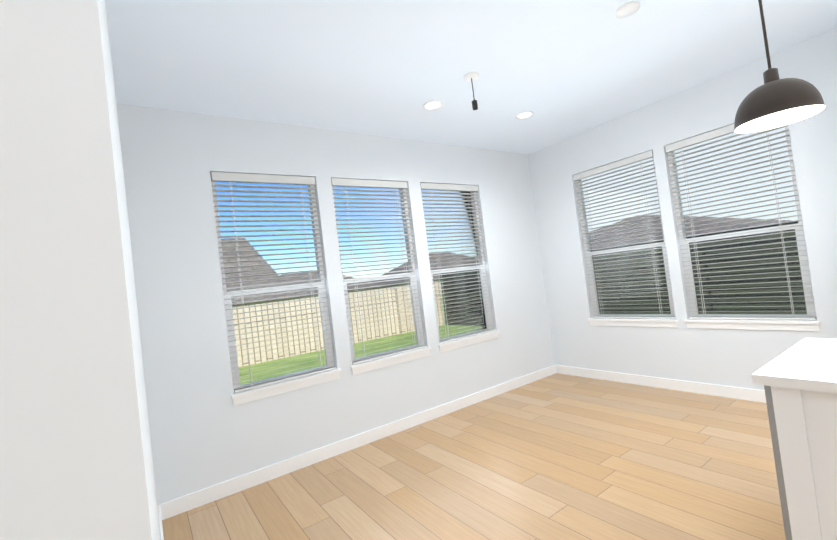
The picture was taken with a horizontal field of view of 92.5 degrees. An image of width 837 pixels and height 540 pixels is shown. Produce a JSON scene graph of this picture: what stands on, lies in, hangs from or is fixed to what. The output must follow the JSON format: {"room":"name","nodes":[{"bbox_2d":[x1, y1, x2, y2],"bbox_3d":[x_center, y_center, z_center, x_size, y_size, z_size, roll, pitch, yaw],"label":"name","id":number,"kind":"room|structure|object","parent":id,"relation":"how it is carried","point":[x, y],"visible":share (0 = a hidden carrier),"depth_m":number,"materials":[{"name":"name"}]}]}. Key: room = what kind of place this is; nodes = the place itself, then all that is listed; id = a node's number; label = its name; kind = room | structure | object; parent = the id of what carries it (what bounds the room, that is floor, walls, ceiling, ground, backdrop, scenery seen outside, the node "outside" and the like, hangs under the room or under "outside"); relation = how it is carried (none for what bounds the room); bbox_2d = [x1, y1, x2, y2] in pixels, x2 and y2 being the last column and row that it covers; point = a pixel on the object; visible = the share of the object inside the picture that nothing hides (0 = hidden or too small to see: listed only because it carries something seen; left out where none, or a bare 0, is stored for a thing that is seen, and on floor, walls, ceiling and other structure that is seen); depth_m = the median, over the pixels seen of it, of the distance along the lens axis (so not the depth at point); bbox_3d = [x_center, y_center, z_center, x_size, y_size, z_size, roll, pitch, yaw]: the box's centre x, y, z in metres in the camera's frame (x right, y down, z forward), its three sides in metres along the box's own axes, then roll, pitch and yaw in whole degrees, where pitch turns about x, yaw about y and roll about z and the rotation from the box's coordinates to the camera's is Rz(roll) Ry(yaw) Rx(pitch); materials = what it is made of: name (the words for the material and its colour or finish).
{"room":"dining area","nodes":[
{"label":"dining area","id":0,"kind":"room"},
{"bbox_2d":[0,0,160,539],"bbox_3d":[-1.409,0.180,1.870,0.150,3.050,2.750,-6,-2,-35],"label":"wall","id":1,"kind":"structure","parent":0,"point":[133,300],"depth_m":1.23,"materials":[{"name":"paint"}]},
{"bbox_2d":[158,505,165,539],"bbox_3d":[-1.078,1.618,1.751,0.015,0.110,2.700,-6,-2,-35],"label":"baseboard","id":2,"kind":"structure","parent":1,"relation":"attached to","point":[162,512],"depth_m":2.77,"materials":[{"name":"paint"}]},
{"bbox_2d":[117,103,554,504],"bbox_3d":[-0.145,0.093,4.342,4.760,3.050,0.150,-6,-2,-35],"label":"wall","id":3,"kind":"structure","parent":0,"point":[205,432],"depth_m":3.49,"materials":[{"name":"paint"}]},
{"bbox_2d":[210,173,340,405],"bbox_3d":[-1.252,0.106,3.546,0.940,1.908,0.165,-6,-2,-35],"label":"nook window","id":4,"kind":"structure","parent":3,"relation":"in","point":[245,396],"depth_m":3.51,"materials":[{"name":"paint"}]},
{"bbox_2d":[211,172,335,392],"bbox_3d":[-1.246,0.061,3.530,0.876,1.810,0.052,-6,-2,-35],"label":"window blind","id":5,"kind":"object","parent":4,"relation":"attached to","point":[253,178],"visible":0.96,"depth_m":3.50,"materials":[{"name":"white plastic"}]},
{"bbox_2d":[159,365,557,518],"bbox_3d":[0.016,1.551,4.193,4.610,0.110,0.015,-6,-2,-35],"label":"baseboard","id":6,"kind":"structure","parent":3,"relation":"attached to","point":[179,505],"depth_m":3.61,"materials":[{"name":"paint"}]},
{"bbox_2d":[332,186,430,374],"bbox_3d":[-0.397,0.018,4.148,0.940,1.908,0.165,-6,-2,-35],"label":"nook window","id":7,"kind":"structure","parent":3,"relation":"in","point":[366,366],"depth_m":4.18,"materials":[{"name":"paint"}]},
{"bbox_2d":[331,178,426,364],"bbox_3d":[-0.390,-0.026,4.133,0.876,1.810,0.052,-6,-2,-35],"label":"window blind","id":8,"kind":"object","parent":7,"relation":"attached to","point":[338,182],"visible":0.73,"depth_m":4.11,"materials":[{"name":"white plastic"}]},
{"bbox_2d":[422,190,499,352],"bbox_3d":[0.468,-0.070,4.756,0.940,1.908,0.165,-6,-2,-35],"label":"nook window","id":9,"kind":"structure","parent":3,"relation":"in","point":[462,342],"depth_m":4.90,"materials":[{"name":"paint"}]},
{"bbox_2d":[420,183,494,343],"bbox_3d":[0.474,-0.114,4.740,0.876,1.810,0.052,-6,-2,-35],"label":"window blind","id":10,"kind":"object","parent":9,"relation":"attached to","point":[448,187],"visible":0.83,"depth_m":4.72,"materials":[{"name":"white plastic"}]},
{"bbox_2d":[105,0,836,153],"bbox_3d":[0.627,-1.744,-1.242,9.600,0.120,10.500,-6,-2,-35],"label":"ceiling","id":11,"kind":"structure","parent":0,"point":[563,69],"depth_m":2.90,"materials":[{"name":"paint"}]},
{"bbox_2d":[422,100,442,109],"bbox_3d":[0.129,-1.492,3.636,0.190,0.006,0.190,-6,-2,-35],"label":"recessed light","id":12,"kind":"object","parent":11,"relation":"in","point":[432,105],"visible":1,"depth_m":3.63,"materials":[{"name":"paint"}]},
{"bbox_2d":[515,111,533,118],"bbox_3d":[1.094,-1.595,4.133,0.190,0.006,0.190,-6,-2,-35],"label":"recessed light","id":13,"kind":"object","parent":11,"relation":"in","point":[525,115],"visible":1,"depth_m":4.13,"materials":[{"name":"paint"}]},
{"bbox_2d":[734,0,826,133],"bbox_3d":[1.585,-1.198,1.853,0.320,1.029,0.320,-6,-2,-35],"label":"pendant light","id":14,"kind":"object","parent":11,"relation":"hanging from","point":[774,101],"visible":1,"depth_m":1.80,"materials":[{"name":"black metal"}]},
{"bbox_2d":[162,373,785,539],"bbox_3d":[1.006,1.402,-1.325,9.600,0.121,10.500,-6,-2,-35],"label":"floor","id":15,"kind":"structure","parent":0,"point":[557,456],"depth_m":2.87,"materials":[{"name":"brown wood"}]},
{"bbox_2d":[764,386,836,539],"bbox_3d":[2.497,0.772,0.864,0.775,0.890,2.476,-6,-2,-35],"label":"kitchen island","id":16,"kind":"object","parent":15,"relation":"on","point":[803,423],"depth_m":1.58,"materials":[{"name":"white wood"}]},
{"bbox_2d":[751,338,836,393],"bbox_3d":[2.452,0.307,0.883,0.850,0.040,2.520,-6,-2,-35],"label":"island countertop","id":17,"kind":"structure","parent":16,"relation":"on","point":[811,364],"depth_m":1.67,"materials":[{"name":"white stone"}]},
{"bbox_2d":[528,28,836,389],"bbox_3d":[3.616,-0.397,2.945,0.150,3.050,6.490,-6,-2,-35],"label":"wall","id":18,"kind":"structure","parent":0,"point":[730,357],"depth_m":4.16,"materials":[{"name":"paint"}]},
{"bbox_2d":[576,157,677,327],"bbox_3d":[2.376,-0.301,4.683,0.165,1.908,1.020,-6,-2,-35],"label":"kitchen window","id":19,"kind":"structure","parent":18,"relation":"in","point":[647,322],"depth_m":4.71,"materials":[{"name":"paint"}]},
{"bbox_2d":[573,150,675,318],"bbox_3d":[2.354,-0.342,4.672,0.052,1.810,0.956,-6,-2,-35],"label":"window blind","id":20,"kind":"object","parent":19,"relation":"attached to","point":[619,164],"visible":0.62,"depth_m":4.62,"materials":[{"name":"white plastic"}]},
{"bbox_2d":[554,365,765,402],"bbox_3d":[2.772,1.220,4.235,0.015,0.110,3.070,-6,-2,-35],"label":"baseboard","id":21,"kind":"structure","parent":18,"relation":"attached to","point":[756,395],"depth_m":4.31,"materials":[{"name":"paint"}]},
{"bbox_2d":[668,124,820,330],"bbox_3d":[2.991,-0.399,3.795,0.165,1.908,1.010,-6,-2,-35],"label":"kitchen window","id":22,"kind":"structure","parent":18,"relation":"in","point":[787,325],"depth_m":3.73,"materials":[{"name":"paint"}]},
{"bbox_2d":[665,124,816,319],"bbox_3d":[2.969,-0.440,3.784,0.052,1.810,0.946,-6,-2,-35],"label":"window blind","id":23,"kind":"object","parent":22,"relation":"attached to","point":[713,134],"visible":0.9,"depth_m":3.75,"materials":[{"name":"white plastic"}]},
{"label":"outside","id":24,"kind":"structure","parent":0,"visible":0},
{"bbox_2d":[239,296,478,384],"bbox_3d":[-15.011,4.321,31.718,180.000,0.240,160.000,-6,-2,-35],"label":"ground","id":25,"kind":"structure","parent":24,"point":[289,363],"depth_m":9.67,"materials":[{"name":"green plant"}]},
{"bbox_2d":[221,238,296,306],"bbox_3d":[-15.395,2.137,17.037,17.900,6.500,9.000,-6,-2,-35],"label":"neighbouring house","id":26,"kind":"structure","parent":25,"relation":"on","point":[251,273],"depth_m":18.92,"materials":[{"name":"brick"}]},
{"bbox_2d":[280,271,384,300],"bbox_3d":[-11.215,3.311,40.563,12.500,6.200,11.000,-6,-2,-35],"label":"neighbouring house","id":27,"kind":"structure","parent":25,"relation":"on","point":[316,277],"depth_m":38.55,"materials":[{"name":"brick"}]},
{"bbox_2d":[232,281,443,366],"bbox_3d":[-16.549,2.851,0.992,42.500,1.440,0.140,-6,-2,-35],"label":"fence","id":28,"kind":"object","parent":25,"relation":"on","point":[289,353],"depth_m":10.56,"materials":[{"name":"beige wood"}]},
{"bbox_2d":[370,252,474,292],"bbox_3d":[2.466,1.470,46.574,15.000,6.900,13.000,-6,-2,-35],"label":"neighboring house","id":29,"kind":"structure","parent":25,"relation":"on","point":[434,265],"depth_m":43.52,"materials":[{"name":"brick"}]},
{"bbox_2d":[440,221,806,325],"bbox_3d":[6.629,-0.002,4.737,0.050,1.760,20.500,-6,-2,-35],"label":"fence","id":30,"kind":"object","parent":25,"relation":"on","point":[710,303],"depth_m":6.94,"materials":[{"name":"grey wood"}]},
{"bbox_2d":[588,215,792,248],"bbox_3d":[14.814,-0.859,26.069,14.000,5.500,19.000,-6,-2,-35],"label":"neighbouring house","id":31,"kind":"structure","parent":25,"relation":"on","point":[686,225],"depth_m":22.43,"materials":[{"name":"brick"}]}
]}

